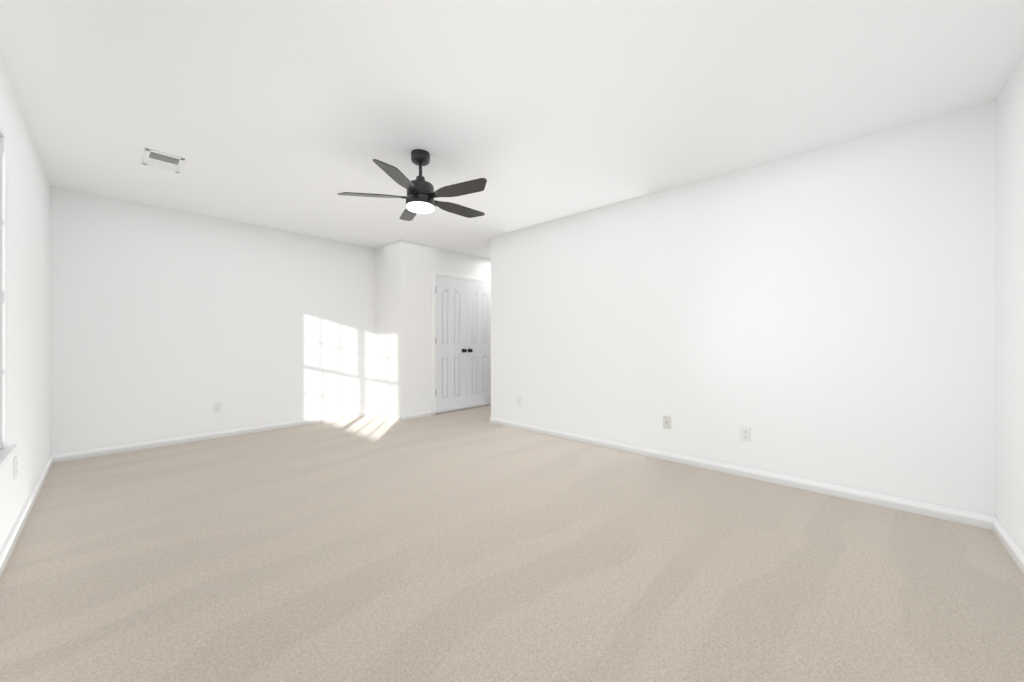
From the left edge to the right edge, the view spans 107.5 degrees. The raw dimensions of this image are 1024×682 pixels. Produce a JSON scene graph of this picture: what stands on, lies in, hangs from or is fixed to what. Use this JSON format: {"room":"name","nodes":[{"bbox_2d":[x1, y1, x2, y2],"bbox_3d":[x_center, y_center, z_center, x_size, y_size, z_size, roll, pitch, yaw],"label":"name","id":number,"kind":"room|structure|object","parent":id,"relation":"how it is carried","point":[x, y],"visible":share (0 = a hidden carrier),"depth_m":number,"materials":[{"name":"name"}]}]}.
{"room":"empty bedroom","nodes":[
{"label":"empty bedroom","id":0,"kind":"room"},
{"bbox_2d":[0,52,49,551],"bbox_3d":[-1.997,-0.145,1.281,6.095,2.440,0.150,0,0,43],"label":"wall","id":1,"kind":"structure","parent":0,"point":[28,309],"depth_m":2.29,"materials":[{"name":"paint"}]},
{"bbox_2d":[0,114,17,471],"bbox_3d":[-1.717,-0.216,1.086,2.060,1.617,0.145,0,0,43],"label":"window","id":2,"kind":"structure","parent":1,"relation":"in","point":[7,451],"depth_m":1.76,"materials":[{"name":"white plastic"}]},
{"bbox_2d":[14,456,16,479],"bbox_3d":[-2.707,0.690,2.048,0.070,0.115,0.008,0,0,43],"label":"electrical outlet","id":3,"kind":"object","parent":1,"relation":"attached to","point":[15,467],"visible":1,"depth_m":2.03,"materials":[{"name":"white plastic"}]},
{"bbox_2d":[0,454,52,577],"bbox_3d":[-1.941,1.036,1.341,5.795,0.078,0.014,0,0,43],"label":"baseboard","id":4,"kind":"structure","parent":1,"relation":"attached to","point":[11,541],"depth_m":2.14,"materials":[{"name":"paint"}]},
{"bbox_2d":[50,186,374,453],"bbox_3d":[-2.047,-0.145,5.593,0.150,2.440,6.100,0,0,43],"label":"wall","id":5,"kind":"structure","parent":0,"point":[166,323],"depth_m":4.01,"materials":[{"name":"paint"}]},
{"bbox_2d":[52,409,374,462],"bbox_3d":[-3.035,1.036,4.409,0.014,0.078,3.020,0,0,43],"label":"baseboard","id":6,"kind":"structure","parent":5,"relation":"attached to","point":[88,453],"depth_m":4.01,"materials":[{"name":"paint"}]},
{"bbox_2d":[214,402,221,412],"bbox_3d":[-3.263,0.739,4.168,0.008,0.115,0.070,0,0,43],"label":"electrical outlet","id":7,"kind":"object","parent":5,"relation":"attached to","point":[217,407],"visible":1,"depth_m":4.17,"materials":[{"name":"white plastic"}]},
{"bbox_2d":[375,241,395,413],"bbox_3d":[-1.757,-0.145,5.358,0.595,2.440,0.110,0,0,43],"label":"wall","id":8,"kind":"structure","parent":0,"point":[385,327],"depth_m":5.31,"materials":[{"name":"paint"}]},
{"bbox_2d":[375,409,400,420],"bbox_3d":[-1.759,1.036,5.275,0.705,0.078,0.014,0,0,43],"label":"baseboard","id":9,"kind":"structure","parent":8,"relation":"attached to","point":[393,416],"depth_m":5.24,"materials":[{"name":"paint"}]},
{"bbox_2d":[396,239,490,414],"bbox_3d":[-0.488,-0.145,6.206,0.110,2.440,3.080,0,0,43],"label":"wall","id":10,"kind":"structure","parent":0,"point":[417,264],"depth_m":5.23,"materials":[{"name":"paint"}]},
{"bbox_2d":[401,410,431,420],"bbox_3d":[-1.324,1.036,5.215,0.014,0.078,0.490,0,0,43],"label":"baseboard","id":11,"kind":"structure","parent":10,"relation":"attached to","point":[415,415],"depth_m":5.21,"materials":[{"name":"paint"}]},
{"bbox_2d":[436,276,466,412],"bbox_3d":[-0.908,0.051,5.660,0.101,2.011,0.589,0,0,43],"label":"closet door","id":12,"kind":"structure","parent":10,"relation":"in","point":[451,350],"depth_m":5.66,"materials":[{"name":"paint"}]},
{"bbox_2d":[432,270,490,415],"bbox_3d":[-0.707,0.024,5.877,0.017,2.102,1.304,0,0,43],"label":"door frame","id":13,"kind":"structure","parent":10,"relation":"attached to","point":[435,272],"depth_m":5.42,"materials":[{"name":"paint"}]},
{"bbox_2d":[466,280,490,407],"bbox_3d":[-0.505,0.051,6.093,0.101,2.011,0.589,0,0,43],"label":"closet door","id":14,"kind":"structure","parent":10,"relation":"in","point":[478,343],"depth_m":6.08,"materials":[{"name":"paint"}]},
{"bbox_2d":[0,404,1023,681],"bbox_3d":[0.110,1.125,3.548,6.115,0.100,6.360,0,0,43],"label":"floor","id":15,"kind":"structure","parent":0,"point":[470,544],"depth_m":1.74,"materials":[{"name":"beige carpet"}]},
{"bbox_2d":[0,0,1023,258],"bbox_3d":[0.110,-1.415,3.548,6.115,0.100,6.360,0,0,43],"label":"ceiling","id":16,"kind":"structure","parent":0,"point":[296,116],"depth_m":2.07,"materials":[{"name":"paint"}]},
{"bbox_2d":[142,148,184,172],"bbox_3d":[-2.641,-1.361,2.846,0.340,0.010,0.215,0,0,43],"label":"ceiling vent","id":17,"kind":"object","parent":16,"relation":"in","point":[161,160],"visible":1,"depth_m":2.83,"materials":[{"name":"white metal"}]},
{"bbox_2d":[337,149,486,220],"bbox_3d":[-0.629,-1.161,2.752,1.105,0.409,1.084,0,0,43],"label":"fan","id":18,"kind":"object","parent":16,"relation":"hanging from","point":[422,194],"visible":1,"depth_m":2.66,"materials":[{"name":"black metal"}]},
{"bbox_2d":[491,101,995,515],"bbox_3d":[1.275,-0.145,3.586,4.140,2.440,0.110,0,0,43],"label":"wall","id":19,"kind":"structure","parent":0,"point":[826,314],"depth_m":2.77,"materials":[{"name":"paint"}]},
{"bbox_2d":[517,396,520,405],"bbox_3d":[0.085,0.737,4.612,0.070,0.115,0.008,0,0,43],"label":"electrical outlet","id":20,"kind":"object","parent":19,"relation":"attached to","point":[518,400],"visible":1,"depth_m":4.61,"materials":[{"name":"white plastic"}]},
{"bbox_2d":[663,416,670,428],"bbox_3d":[1.396,0.735,3.387,0.070,0.115,0.016,0,0,43],"label":"outlet","id":21,"kind":"object","parent":19,"relation":"attached to","point":[666,422],"visible":1,"depth_m":3.39,"materials":[{"name":"white plastic"}]},
{"bbox_2d":[490,417,993,529],"bbox_3d":[1.233,1.036,3.541,4.140,0.078,0.014,0,0,43],"label":"baseboard","id":22,"kind":"structure","parent":19,"relation":"attached to","point":[976,519],"depth_m":2.77,"materials":[{"name":"paint"}]},
{"bbox_2d":[740,426,749,441],"bbox_3d":[1.847,0.737,2.974,0.070,0.115,0.008,0,0,43],"label":"electrical outlet","id":23,"kind":"object","parent":19,"relation":"attached to","point":[744,433],"visible":1,"depth_m":2.97,"materials":[{"name":"white plastic"}]},
{"bbox_2d":[996,52,1023,551],"bbox_3d":[1.558,-0.145,0.739,0.150,2.440,3.896,0,0,43],"label":"wall","id":24,"kind":"structure","parent":0,"point":[1010,308],"depth_m":1.93,"materials":[{"name":"paint"}]},
{"bbox_2d":[993,516,1023,573],"bbox_3d":[1.460,1.036,0.755,0.014,0.078,3.786,0,0,43],"label":"baseboard","id":25,"kind":"structure","parent":24,"relation":"attached to","point":[1011,545],"depth_m":1.91,"materials":[{"name":"paint"}]}
]}

